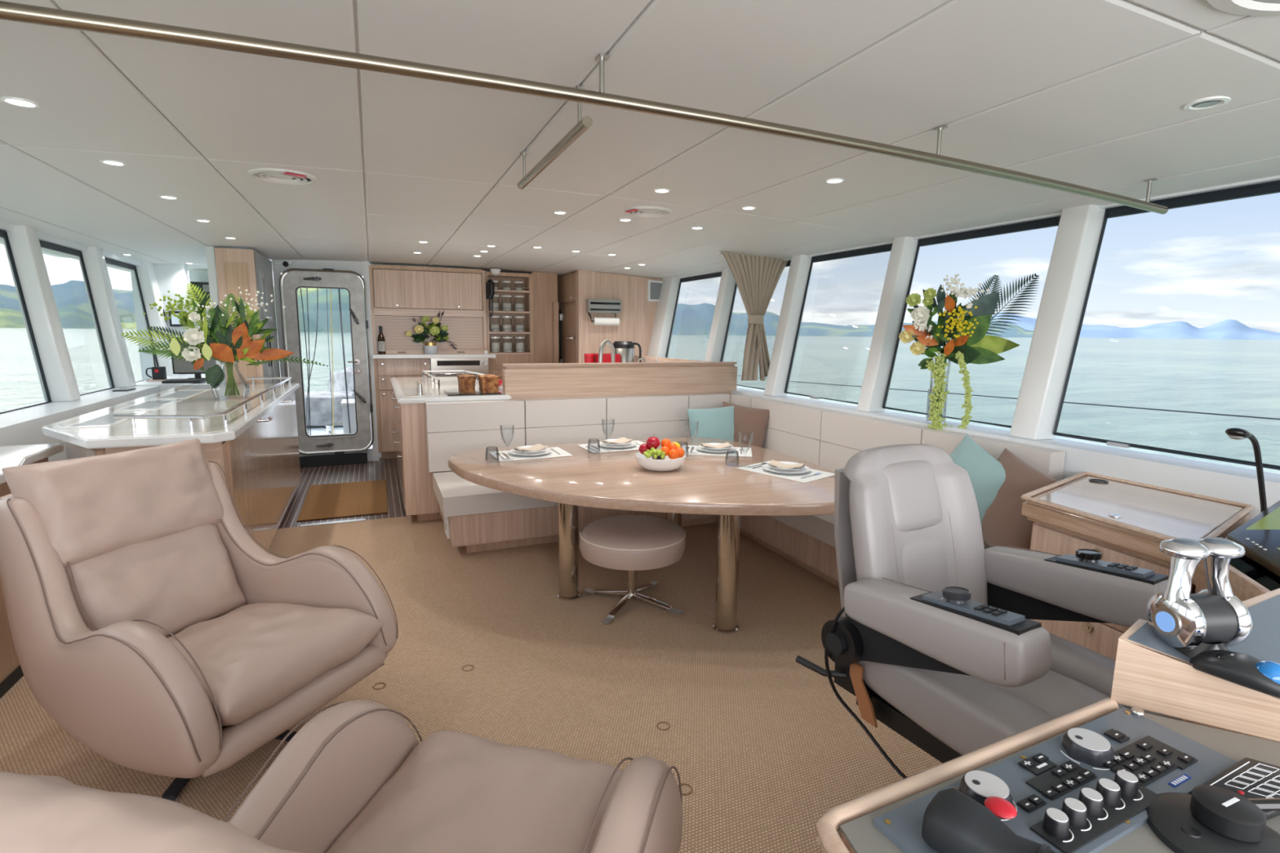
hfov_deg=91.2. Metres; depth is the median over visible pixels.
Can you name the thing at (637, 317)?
wall
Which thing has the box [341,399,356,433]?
locker
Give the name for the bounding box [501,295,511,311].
storage jar
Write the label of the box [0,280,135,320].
wooded hills
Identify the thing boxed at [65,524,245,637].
cushion
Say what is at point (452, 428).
cushion
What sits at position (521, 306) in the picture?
storage jar
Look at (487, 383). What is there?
bread loaf
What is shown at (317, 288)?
rope
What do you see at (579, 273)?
trim
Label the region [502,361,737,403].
wooden partition
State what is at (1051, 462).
cushion
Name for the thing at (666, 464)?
fruit bowl
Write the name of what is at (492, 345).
storage jar
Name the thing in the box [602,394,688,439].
cushion
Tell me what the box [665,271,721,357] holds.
window frame
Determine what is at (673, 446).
orange
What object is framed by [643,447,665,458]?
grape bunch
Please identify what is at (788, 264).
window
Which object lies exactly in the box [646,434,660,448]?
apple
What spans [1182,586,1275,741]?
console
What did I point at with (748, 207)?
recessed light
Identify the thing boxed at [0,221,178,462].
wall
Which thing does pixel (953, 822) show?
joystick
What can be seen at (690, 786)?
floor fastening
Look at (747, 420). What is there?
throw pillow
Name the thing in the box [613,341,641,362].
kettle
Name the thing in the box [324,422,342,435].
winch
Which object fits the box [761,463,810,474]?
dinner plate
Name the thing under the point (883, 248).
window
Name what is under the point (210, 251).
wall
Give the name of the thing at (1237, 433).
gooseneck lamp
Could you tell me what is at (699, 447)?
dinner plate
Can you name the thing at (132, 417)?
rail
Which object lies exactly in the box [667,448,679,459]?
orange
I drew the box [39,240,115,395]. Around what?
window
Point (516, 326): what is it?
storage jar
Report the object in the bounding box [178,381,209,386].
trim
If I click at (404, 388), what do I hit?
island countertop
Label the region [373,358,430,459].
base cabinet
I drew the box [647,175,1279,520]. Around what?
wall
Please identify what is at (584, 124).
rail
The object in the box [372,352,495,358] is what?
countertop
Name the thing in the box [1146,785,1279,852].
lever
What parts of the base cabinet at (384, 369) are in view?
door, drawer, drawer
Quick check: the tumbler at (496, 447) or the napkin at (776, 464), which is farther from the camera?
the tumbler at (496, 447)
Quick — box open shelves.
[484,271,533,386]
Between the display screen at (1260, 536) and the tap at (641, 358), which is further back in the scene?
the tap at (641, 358)
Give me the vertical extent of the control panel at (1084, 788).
0.033 m
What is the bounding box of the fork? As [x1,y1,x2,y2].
[800,472,820,478]
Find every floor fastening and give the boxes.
[372,682,386,689]
[462,664,474,671]
[656,721,670,730]
[678,783,693,795]
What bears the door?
in the wall at (362, 268)
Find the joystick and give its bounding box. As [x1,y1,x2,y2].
[921,787,1062,852]
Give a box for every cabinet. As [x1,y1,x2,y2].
[0,457,48,698]
[64,391,301,551]
[368,264,487,354]
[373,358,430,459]
[1020,471,1253,660]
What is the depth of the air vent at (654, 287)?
7.65 m
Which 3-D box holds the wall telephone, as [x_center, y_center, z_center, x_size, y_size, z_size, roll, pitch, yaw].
[-1.770,-1.521,7.431,0.088,0.446,0.125,-3,9,-23]
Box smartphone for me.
[111,388,135,391]
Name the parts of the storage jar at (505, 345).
lid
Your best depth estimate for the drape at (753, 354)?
5.53 m
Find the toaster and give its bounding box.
[584,353,620,363]
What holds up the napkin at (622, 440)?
on the plate at (611, 440)
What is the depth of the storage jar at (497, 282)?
7.57 m
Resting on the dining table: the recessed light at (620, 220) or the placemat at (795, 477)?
the placemat at (795, 477)
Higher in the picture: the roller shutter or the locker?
the roller shutter
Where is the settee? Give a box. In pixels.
[425,392,1065,587]
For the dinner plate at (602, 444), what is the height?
0.018 m
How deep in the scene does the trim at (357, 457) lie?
6.96 m
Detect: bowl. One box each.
[499,424,514,445]
[601,418,614,436]
[635,452,685,471]
[685,420,698,440]
[738,431,753,453]
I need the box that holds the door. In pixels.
[279,268,373,454]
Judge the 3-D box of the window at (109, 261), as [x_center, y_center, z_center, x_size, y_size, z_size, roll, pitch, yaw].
[-4.888,-0.998,5.984,0.150,1.145,1.120,-3,9,-23]
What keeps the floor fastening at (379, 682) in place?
on the floor
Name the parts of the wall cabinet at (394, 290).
door, rail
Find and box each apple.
[638,443,650,454]
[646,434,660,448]
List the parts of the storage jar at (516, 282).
lid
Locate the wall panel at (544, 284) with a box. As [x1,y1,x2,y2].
[530,271,557,363]
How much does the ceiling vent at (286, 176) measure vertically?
0.020 m
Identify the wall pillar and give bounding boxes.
[214,247,264,384]
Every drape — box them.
[722,252,787,315]
[741,323,762,381]
[754,323,769,381]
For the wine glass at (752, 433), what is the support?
on the placemat at (795, 477)
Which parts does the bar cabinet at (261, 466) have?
panel, door, door, latch handle, door, door, door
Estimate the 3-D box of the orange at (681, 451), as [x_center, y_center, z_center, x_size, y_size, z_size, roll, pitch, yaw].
[0.231,0.153,3.688,0.061,0.062,0.062,-3,9,-23]
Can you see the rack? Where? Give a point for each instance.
(204, 286)
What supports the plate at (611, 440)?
on the dinner plate at (602, 444)
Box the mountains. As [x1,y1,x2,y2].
[991,311,1279,339]
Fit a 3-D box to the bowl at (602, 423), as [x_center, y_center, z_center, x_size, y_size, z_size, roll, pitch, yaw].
[-0.215,0.016,4.228,0.088,0.130,0.088,-3,9,-23]
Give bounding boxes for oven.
[429,357,488,378]
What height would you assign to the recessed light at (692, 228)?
0.006 m
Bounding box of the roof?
[0,241,68,257]
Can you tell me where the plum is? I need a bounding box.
[651,453,665,459]
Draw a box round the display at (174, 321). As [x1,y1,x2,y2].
[168,311,187,326]
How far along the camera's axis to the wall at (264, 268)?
6.08 m
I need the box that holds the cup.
[151,366,166,379]
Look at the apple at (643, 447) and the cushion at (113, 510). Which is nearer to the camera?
the cushion at (113, 510)
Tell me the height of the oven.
0.362 m
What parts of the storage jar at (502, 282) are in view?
lid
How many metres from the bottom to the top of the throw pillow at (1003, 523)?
0.508 m
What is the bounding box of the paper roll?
[587,312,619,325]
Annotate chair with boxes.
[0,438,398,802]
[0,700,683,852]
[795,444,1182,778]
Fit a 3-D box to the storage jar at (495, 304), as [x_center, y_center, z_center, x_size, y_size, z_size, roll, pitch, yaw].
[-1.773,-1.503,7.622,0.128,0.191,0.126,-3,9,-23]
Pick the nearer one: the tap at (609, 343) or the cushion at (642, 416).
the cushion at (642, 416)
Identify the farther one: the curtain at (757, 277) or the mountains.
the mountains
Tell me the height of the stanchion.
1.324 m
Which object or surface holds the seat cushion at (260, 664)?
on the lounge chair at (145, 620)
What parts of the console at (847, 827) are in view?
push button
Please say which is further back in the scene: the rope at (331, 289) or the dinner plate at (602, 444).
the rope at (331, 289)
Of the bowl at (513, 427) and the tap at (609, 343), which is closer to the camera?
the bowl at (513, 427)
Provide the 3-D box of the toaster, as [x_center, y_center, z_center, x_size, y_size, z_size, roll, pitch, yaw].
[-0.421,-0.632,6.616,0.361,0.270,0.250,-3,9,-23]
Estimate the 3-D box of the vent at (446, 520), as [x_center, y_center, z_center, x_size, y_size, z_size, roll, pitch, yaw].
[-1.326,0.658,4.298,0.016,0.181,0.181,-3,9,-23]
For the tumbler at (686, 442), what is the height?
0.088 m
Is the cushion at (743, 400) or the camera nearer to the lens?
the cushion at (743, 400)
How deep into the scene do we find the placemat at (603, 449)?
4.33 m
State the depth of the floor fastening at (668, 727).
2.41 m
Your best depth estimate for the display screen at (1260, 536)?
1.87 m
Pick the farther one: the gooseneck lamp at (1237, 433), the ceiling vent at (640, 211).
the ceiling vent at (640, 211)
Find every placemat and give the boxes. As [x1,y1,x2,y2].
[488,447,573,461]
[577,440,646,453]
[681,444,752,457]
[736,461,835,483]
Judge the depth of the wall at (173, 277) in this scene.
6.71 m
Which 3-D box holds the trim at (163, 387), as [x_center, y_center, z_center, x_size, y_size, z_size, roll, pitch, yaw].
[-4.628,-0.434,6.292,0.480,0.085,1.380,-3,9,-23]
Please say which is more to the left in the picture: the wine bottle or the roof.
the roof
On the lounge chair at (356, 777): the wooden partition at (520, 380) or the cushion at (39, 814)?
the cushion at (39, 814)
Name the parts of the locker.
lid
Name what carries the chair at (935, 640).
on the floor
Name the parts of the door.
dog handle, dog handle, handle, dog handle, dog handle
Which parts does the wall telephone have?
cord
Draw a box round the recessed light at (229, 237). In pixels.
[224,236,237,239]
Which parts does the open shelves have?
shelf, shelf, shelf, panel, shelf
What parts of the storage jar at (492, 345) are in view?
lid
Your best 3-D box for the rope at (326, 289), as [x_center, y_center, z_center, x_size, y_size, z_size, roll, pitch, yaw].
[-4.124,-0.868,8.319,0.059,2.026,0.007,-3,9,-23]
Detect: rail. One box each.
[113,377,291,427]
[422,370,484,390]
[517,84,592,189]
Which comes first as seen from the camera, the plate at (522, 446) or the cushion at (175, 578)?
the cushion at (175, 578)
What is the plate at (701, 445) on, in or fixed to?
on the dinner plate at (699, 447)
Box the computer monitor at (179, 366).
[169,338,216,378]
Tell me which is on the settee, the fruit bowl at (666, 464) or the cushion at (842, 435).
the cushion at (842, 435)
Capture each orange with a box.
[660,445,669,456]
[661,438,671,447]
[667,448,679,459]
[668,442,677,450]
[675,447,684,457]
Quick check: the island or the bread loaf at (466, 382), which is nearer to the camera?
the bread loaf at (466, 382)
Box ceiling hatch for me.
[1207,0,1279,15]
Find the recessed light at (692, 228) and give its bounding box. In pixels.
[690,226,704,229]
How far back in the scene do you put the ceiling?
2.18 m
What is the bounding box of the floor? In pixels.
[0,457,942,852]
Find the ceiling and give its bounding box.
[0,0,1279,279]
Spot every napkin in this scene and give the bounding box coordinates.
[512,444,547,451]
[600,437,632,444]
[700,442,732,448]
[767,460,804,468]
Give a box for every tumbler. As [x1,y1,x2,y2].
[484,446,498,461]
[587,438,599,451]
[677,440,688,454]
[724,449,738,465]
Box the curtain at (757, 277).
[719,250,787,381]
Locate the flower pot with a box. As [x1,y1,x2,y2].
[423,342,437,354]
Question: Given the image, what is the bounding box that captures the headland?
[0,304,136,328]
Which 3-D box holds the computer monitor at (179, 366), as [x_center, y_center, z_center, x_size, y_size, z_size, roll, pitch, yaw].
[-4.444,-0.683,6.277,0.390,0.415,0.120,-3,9,-23]
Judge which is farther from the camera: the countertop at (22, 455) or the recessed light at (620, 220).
the recessed light at (620, 220)
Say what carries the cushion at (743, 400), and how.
on the settee
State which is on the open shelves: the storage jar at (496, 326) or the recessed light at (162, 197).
the storage jar at (496, 326)
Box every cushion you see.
[0,772,302,852]
[1,438,223,568]
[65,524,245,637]
[166,602,382,726]
[326,730,623,852]
[425,399,524,472]
[432,471,554,517]
[521,396,606,445]
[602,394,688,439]
[684,392,729,437]
[730,394,758,407]
[751,397,832,465]
[768,514,991,549]
[819,410,930,471]
[921,428,1065,480]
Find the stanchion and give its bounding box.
[925,387,934,417]
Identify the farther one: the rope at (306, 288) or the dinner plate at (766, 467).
the rope at (306, 288)
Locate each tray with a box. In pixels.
[443,388,502,395]
[1191,537,1279,601]
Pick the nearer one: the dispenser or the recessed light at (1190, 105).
the recessed light at (1190, 105)
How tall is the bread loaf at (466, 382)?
0.149 m
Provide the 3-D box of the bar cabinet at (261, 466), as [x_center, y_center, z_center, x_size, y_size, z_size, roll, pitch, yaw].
[-2.967,0.347,4.347,0.861,0.955,3.035,-3,9,-23]
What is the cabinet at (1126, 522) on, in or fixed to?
on the floor
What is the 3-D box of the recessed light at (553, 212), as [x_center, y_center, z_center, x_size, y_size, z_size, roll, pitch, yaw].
[-0.500,-1.338,3.921,0.094,0.006,0.094,-3,9,-23]
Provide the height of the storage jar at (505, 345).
0.191 m
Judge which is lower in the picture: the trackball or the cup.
the trackball
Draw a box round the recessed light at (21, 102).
[0,96,39,107]
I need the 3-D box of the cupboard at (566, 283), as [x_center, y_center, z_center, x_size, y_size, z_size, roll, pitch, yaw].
[-0.948,-0.831,7.892,0.102,2.110,0.820,-3,9,-23]
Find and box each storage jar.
[488,315,500,331]
[489,294,499,311]
[489,336,500,352]
[492,280,498,289]
[501,280,511,289]
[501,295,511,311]
[502,315,512,332]
[502,336,512,352]
[513,295,524,311]
[514,281,523,290]
[514,316,524,332]
[514,336,524,352]
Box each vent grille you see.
[114,399,182,411]
[151,390,206,399]
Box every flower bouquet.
[120,283,328,395]
[405,309,457,349]
[898,272,1039,430]
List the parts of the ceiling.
panel, panel, panel, panel, panel, panel, panel, panel, panel, panel, panel, panel, panel, panel, panel, panel, panel, panel, panel, panel, panel, panel, panel, panel, panel, panel, panel, panel, panel, panel, panel, panel, panel, panel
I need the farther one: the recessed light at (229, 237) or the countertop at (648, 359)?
the countertop at (648, 359)
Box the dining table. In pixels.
[448,437,835,634]
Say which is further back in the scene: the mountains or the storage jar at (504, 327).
the mountains
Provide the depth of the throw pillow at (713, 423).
5.16 m
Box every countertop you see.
[0,443,63,484]
[41,382,299,448]
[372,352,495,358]
[390,376,511,404]
[497,352,706,391]
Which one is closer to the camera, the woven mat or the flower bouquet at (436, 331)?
the woven mat
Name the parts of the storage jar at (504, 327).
lid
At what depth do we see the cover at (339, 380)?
10.92 m
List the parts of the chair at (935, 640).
recline lever, plate, mounting rail, backrest, lumbar panel, armrest, rotary knob, control plate, armrest, rotary knob, control plate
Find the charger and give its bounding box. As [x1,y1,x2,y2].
[145,353,169,382]
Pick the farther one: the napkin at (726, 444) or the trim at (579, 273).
the trim at (579, 273)
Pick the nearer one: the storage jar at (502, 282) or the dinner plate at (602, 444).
the dinner plate at (602, 444)
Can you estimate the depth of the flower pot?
7.18 m
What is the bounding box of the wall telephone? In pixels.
[485,279,494,317]
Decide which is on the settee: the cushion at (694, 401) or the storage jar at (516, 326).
the cushion at (694, 401)
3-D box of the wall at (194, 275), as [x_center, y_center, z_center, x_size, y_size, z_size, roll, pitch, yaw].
[-5.088,-0.839,7.884,0.800,2.200,0.050,-3,9,-23]
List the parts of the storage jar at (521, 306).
lid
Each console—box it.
[815,697,1279,852]
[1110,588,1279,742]
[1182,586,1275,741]
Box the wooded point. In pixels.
[671,302,871,336]
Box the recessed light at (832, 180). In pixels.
[824,177,844,183]
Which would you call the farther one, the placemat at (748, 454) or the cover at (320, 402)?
the cover at (320, 402)
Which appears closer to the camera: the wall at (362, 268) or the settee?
the settee
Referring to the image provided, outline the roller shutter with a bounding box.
[374,315,483,354]
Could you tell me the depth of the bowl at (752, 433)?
3.74 m
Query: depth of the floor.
2.70 m
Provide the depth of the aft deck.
8.95 m
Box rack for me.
[190,281,210,306]
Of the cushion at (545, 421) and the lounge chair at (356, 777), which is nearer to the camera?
the lounge chair at (356, 777)
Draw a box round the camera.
[274,260,293,266]
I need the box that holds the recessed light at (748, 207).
[740,205,756,209]
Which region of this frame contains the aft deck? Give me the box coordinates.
[298,410,381,457]
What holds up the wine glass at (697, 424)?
on the placemat at (748, 454)
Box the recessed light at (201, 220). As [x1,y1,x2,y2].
[195,219,211,222]
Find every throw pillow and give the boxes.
[687,405,733,441]
[721,401,769,448]
[949,433,1005,528]
[982,448,1066,550]
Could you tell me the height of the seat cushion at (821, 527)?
0.130 m
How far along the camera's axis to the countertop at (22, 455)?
3.00 m
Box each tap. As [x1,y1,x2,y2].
[598,339,615,362]
[637,357,657,362]
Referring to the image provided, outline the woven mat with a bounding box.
[296,480,388,521]
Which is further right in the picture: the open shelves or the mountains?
the mountains
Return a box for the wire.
[737,375,1279,419]
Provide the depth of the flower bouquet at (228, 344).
4.34 m
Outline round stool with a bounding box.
[579,515,685,624]
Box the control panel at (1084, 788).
[872,706,1238,852]
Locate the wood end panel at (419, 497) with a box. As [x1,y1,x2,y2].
[390,389,442,521]
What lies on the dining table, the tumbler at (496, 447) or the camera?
the tumbler at (496, 447)
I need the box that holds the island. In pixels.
[847,320,1033,337]
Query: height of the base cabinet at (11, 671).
0.855 m
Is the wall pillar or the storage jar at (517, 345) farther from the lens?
the storage jar at (517, 345)
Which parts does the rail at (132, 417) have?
post, post, post, post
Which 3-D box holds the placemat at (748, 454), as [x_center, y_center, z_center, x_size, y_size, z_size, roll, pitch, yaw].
[0.521,0.166,4.292,0.480,0.002,0.330,2,9,8]
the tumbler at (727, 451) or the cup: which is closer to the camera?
the tumbler at (727, 451)
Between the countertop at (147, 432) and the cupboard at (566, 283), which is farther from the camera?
the cupboard at (566, 283)
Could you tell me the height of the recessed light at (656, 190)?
0.006 m
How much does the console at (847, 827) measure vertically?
0.896 m
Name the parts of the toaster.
tank, lid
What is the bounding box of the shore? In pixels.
[190,286,375,332]
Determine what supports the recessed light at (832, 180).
in the ceiling
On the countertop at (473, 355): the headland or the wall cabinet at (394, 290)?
the wall cabinet at (394, 290)
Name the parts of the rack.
panel, panel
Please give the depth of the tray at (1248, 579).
1.73 m
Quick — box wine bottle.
[377,325,386,354]
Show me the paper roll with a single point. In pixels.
(596, 321)
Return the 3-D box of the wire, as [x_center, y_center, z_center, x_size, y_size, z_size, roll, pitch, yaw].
[2.599,-0.207,4.650,0.007,0.168,9.500,-3,9,-23]
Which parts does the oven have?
handle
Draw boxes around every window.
[0,229,51,413]
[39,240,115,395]
[104,257,159,382]
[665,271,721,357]
[720,260,791,390]
[784,244,892,404]
[882,216,1060,427]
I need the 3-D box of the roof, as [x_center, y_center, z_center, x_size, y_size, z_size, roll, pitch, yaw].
[-0.750,-1.302,3.048,7.000,0.270,10.500,-3,9,-23]
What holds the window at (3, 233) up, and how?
in the wall at (24, 426)
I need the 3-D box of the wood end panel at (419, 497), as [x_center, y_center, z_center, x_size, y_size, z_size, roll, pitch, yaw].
[-1.858,0.129,5.894,0.840,0.948,2.100,-3,9,-23]
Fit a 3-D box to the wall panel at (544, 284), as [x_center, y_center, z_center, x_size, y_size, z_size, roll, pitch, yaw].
[-1.202,-0.815,7.940,0.320,2.220,0.060,-3,9,-23]
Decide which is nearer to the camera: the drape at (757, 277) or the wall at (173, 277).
the drape at (757, 277)
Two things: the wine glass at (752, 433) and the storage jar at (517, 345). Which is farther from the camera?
the storage jar at (517, 345)
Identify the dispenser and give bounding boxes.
[585,298,621,313]
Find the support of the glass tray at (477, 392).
on the island countertop at (404, 388)
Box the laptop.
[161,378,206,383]
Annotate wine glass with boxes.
[499,424,514,459]
[601,418,614,450]
[685,420,698,453]
[738,431,753,466]
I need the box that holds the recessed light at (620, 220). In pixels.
[617,218,632,221]
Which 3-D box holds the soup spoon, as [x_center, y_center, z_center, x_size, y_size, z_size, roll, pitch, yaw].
[0.720,0.234,3.824,0.185,0.013,0.032,-7,11,-41]
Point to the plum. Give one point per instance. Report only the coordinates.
(659, 456)
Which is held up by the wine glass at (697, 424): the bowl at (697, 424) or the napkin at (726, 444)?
the bowl at (697, 424)
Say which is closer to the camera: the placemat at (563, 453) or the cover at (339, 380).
the placemat at (563, 453)
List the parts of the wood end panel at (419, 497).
drawer, drawer, drawer, drawer, drawer, drawer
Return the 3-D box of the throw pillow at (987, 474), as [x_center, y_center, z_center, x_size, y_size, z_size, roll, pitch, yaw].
[1.671,0.333,3.196,0.234,0.557,0.566,-1,9,-10]
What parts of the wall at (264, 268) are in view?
panel, panel, frame, panel, panel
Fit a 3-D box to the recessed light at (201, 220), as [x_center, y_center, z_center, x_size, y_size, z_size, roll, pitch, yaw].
[-2.935,-1.384,4.212,0.094,0.006,0.094,-3,9,-23]
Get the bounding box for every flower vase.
[211,360,251,399]
[925,356,951,423]
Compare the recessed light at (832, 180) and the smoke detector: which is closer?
the recessed light at (832, 180)
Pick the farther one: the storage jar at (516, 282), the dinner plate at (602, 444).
the storage jar at (516, 282)
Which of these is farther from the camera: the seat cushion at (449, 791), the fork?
the fork
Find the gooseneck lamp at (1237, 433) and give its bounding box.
[1225,427,1266,512]
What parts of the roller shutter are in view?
rail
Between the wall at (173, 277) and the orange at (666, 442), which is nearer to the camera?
the orange at (666, 442)
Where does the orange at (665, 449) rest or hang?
in the fruit bowl at (666, 464)
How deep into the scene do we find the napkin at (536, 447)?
4.11 m
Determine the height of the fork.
0.006 m
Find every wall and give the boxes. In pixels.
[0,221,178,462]
[130,262,194,379]
[188,270,210,374]
[205,246,226,384]
[253,249,280,383]
[271,258,378,461]
[558,271,575,309]
[582,270,662,363]
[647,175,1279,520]
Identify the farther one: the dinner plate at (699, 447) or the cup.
the cup
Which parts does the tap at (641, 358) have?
spout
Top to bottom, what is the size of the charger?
0.284 m
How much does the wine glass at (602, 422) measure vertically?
0.214 m
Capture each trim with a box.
[135,374,205,391]
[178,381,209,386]
[299,450,367,467]
[299,518,365,527]
[551,302,559,363]
[575,270,582,363]
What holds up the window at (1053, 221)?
in the wall at (1079, 229)
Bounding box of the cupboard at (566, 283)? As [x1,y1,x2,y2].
[557,272,576,363]
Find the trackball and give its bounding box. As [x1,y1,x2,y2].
[1190,649,1279,697]
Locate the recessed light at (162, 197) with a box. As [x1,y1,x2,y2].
[158,195,178,199]
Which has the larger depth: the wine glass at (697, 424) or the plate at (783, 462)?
the wine glass at (697, 424)
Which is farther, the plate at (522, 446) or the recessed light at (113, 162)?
the plate at (522, 446)
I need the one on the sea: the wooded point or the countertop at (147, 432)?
the wooded point
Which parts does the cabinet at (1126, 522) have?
drawer, ring pull, drawer, frame, lid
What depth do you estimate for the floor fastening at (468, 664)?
2.81 m
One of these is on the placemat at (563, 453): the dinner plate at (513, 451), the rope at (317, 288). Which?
the dinner plate at (513, 451)
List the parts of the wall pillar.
panel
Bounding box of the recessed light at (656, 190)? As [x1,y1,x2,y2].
[653,188,671,193]
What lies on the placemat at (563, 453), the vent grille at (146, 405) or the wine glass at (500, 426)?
the wine glass at (500, 426)
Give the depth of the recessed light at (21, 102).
2.01 m
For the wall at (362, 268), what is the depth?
6.82 m
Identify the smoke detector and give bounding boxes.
[490,268,500,275]
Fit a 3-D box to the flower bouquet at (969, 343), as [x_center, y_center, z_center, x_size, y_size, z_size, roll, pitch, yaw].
[1.868,-0.409,3.621,0.682,0.931,0.265,6,10,31]
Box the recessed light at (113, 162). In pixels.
[99,160,127,165]
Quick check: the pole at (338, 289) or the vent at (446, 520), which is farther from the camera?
the pole at (338, 289)
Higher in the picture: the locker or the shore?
the shore
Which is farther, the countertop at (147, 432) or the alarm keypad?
the countertop at (147, 432)
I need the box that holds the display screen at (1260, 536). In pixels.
[1225,500,1279,577]
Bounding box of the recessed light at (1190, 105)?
[1182,96,1231,110]
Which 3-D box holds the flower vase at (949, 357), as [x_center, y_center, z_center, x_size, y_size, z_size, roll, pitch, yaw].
[1.783,-0.219,3.744,0.116,0.396,0.116,-3,9,-23]
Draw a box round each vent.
[247,168,318,184]
[444,516,449,538]
[623,205,673,217]
[647,280,662,302]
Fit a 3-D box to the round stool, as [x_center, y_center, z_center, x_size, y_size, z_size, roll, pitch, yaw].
[-0.043,0.767,3.485,0.585,0.440,0.585,-3,9,-23]
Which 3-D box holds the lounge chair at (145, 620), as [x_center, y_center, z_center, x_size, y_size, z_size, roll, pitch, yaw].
[-1.575,0.630,2.232,1.097,1.048,0.862,4,9,21]
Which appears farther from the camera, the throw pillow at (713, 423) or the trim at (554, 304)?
the trim at (554, 304)
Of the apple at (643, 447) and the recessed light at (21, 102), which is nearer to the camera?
the recessed light at (21, 102)
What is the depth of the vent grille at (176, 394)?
4.62 m
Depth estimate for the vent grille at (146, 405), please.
3.99 m
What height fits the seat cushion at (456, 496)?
0.130 m
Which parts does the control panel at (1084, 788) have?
rotary knob, rotary knob, rotary knob, rotary knob, rotary knob, rotary knob, rotary knob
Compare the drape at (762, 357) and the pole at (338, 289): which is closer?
the drape at (762, 357)
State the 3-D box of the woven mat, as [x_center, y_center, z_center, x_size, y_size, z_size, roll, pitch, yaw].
[-2.625,0.641,5.613,0.680,0.009,1.240,-3,9,-23]
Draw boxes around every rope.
[300,288,311,435]
[306,288,310,434]
[306,288,318,424]
[326,288,332,434]
[330,288,333,434]
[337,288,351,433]
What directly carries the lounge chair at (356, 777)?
on the floor
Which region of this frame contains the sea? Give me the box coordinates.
[0,327,1279,474]
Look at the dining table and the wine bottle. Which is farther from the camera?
the wine bottle
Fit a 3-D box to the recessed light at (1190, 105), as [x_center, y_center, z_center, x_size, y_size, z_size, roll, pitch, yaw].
[1.709,-0.974,1.890,0.110,0.006,0.110,-3,9,-23]
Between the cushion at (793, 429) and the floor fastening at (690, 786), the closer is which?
the floor fastening at (690, 786)
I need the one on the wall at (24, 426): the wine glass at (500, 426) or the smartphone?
the smartphone
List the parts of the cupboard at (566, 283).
door, door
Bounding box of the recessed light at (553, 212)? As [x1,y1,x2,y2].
[552,211,567,214]
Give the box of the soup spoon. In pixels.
[747,462,767,467]
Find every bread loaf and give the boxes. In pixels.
[457,373,476,393]
[477,373,499,393]
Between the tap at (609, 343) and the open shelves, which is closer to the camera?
the tap at (609, 343)
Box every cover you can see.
[304,391,355,426]
[326,366,370,410]
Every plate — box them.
[508,448,551,456]
[514,445,546,453]
[600,441,636,448]
[601,439,632,445]
[695,445,736,453]
[700,443,732,449]
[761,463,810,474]
[767,461,804,470]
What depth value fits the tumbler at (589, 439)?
4.21 m
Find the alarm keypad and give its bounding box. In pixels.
[1189,757,1279,820]
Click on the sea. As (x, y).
(1227, 376)
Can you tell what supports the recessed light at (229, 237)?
in the ceiling
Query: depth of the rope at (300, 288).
7.95 m
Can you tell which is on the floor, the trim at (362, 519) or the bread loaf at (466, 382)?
the trim at (362, 519)
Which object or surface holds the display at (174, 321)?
attached to the wall at (173, 277)

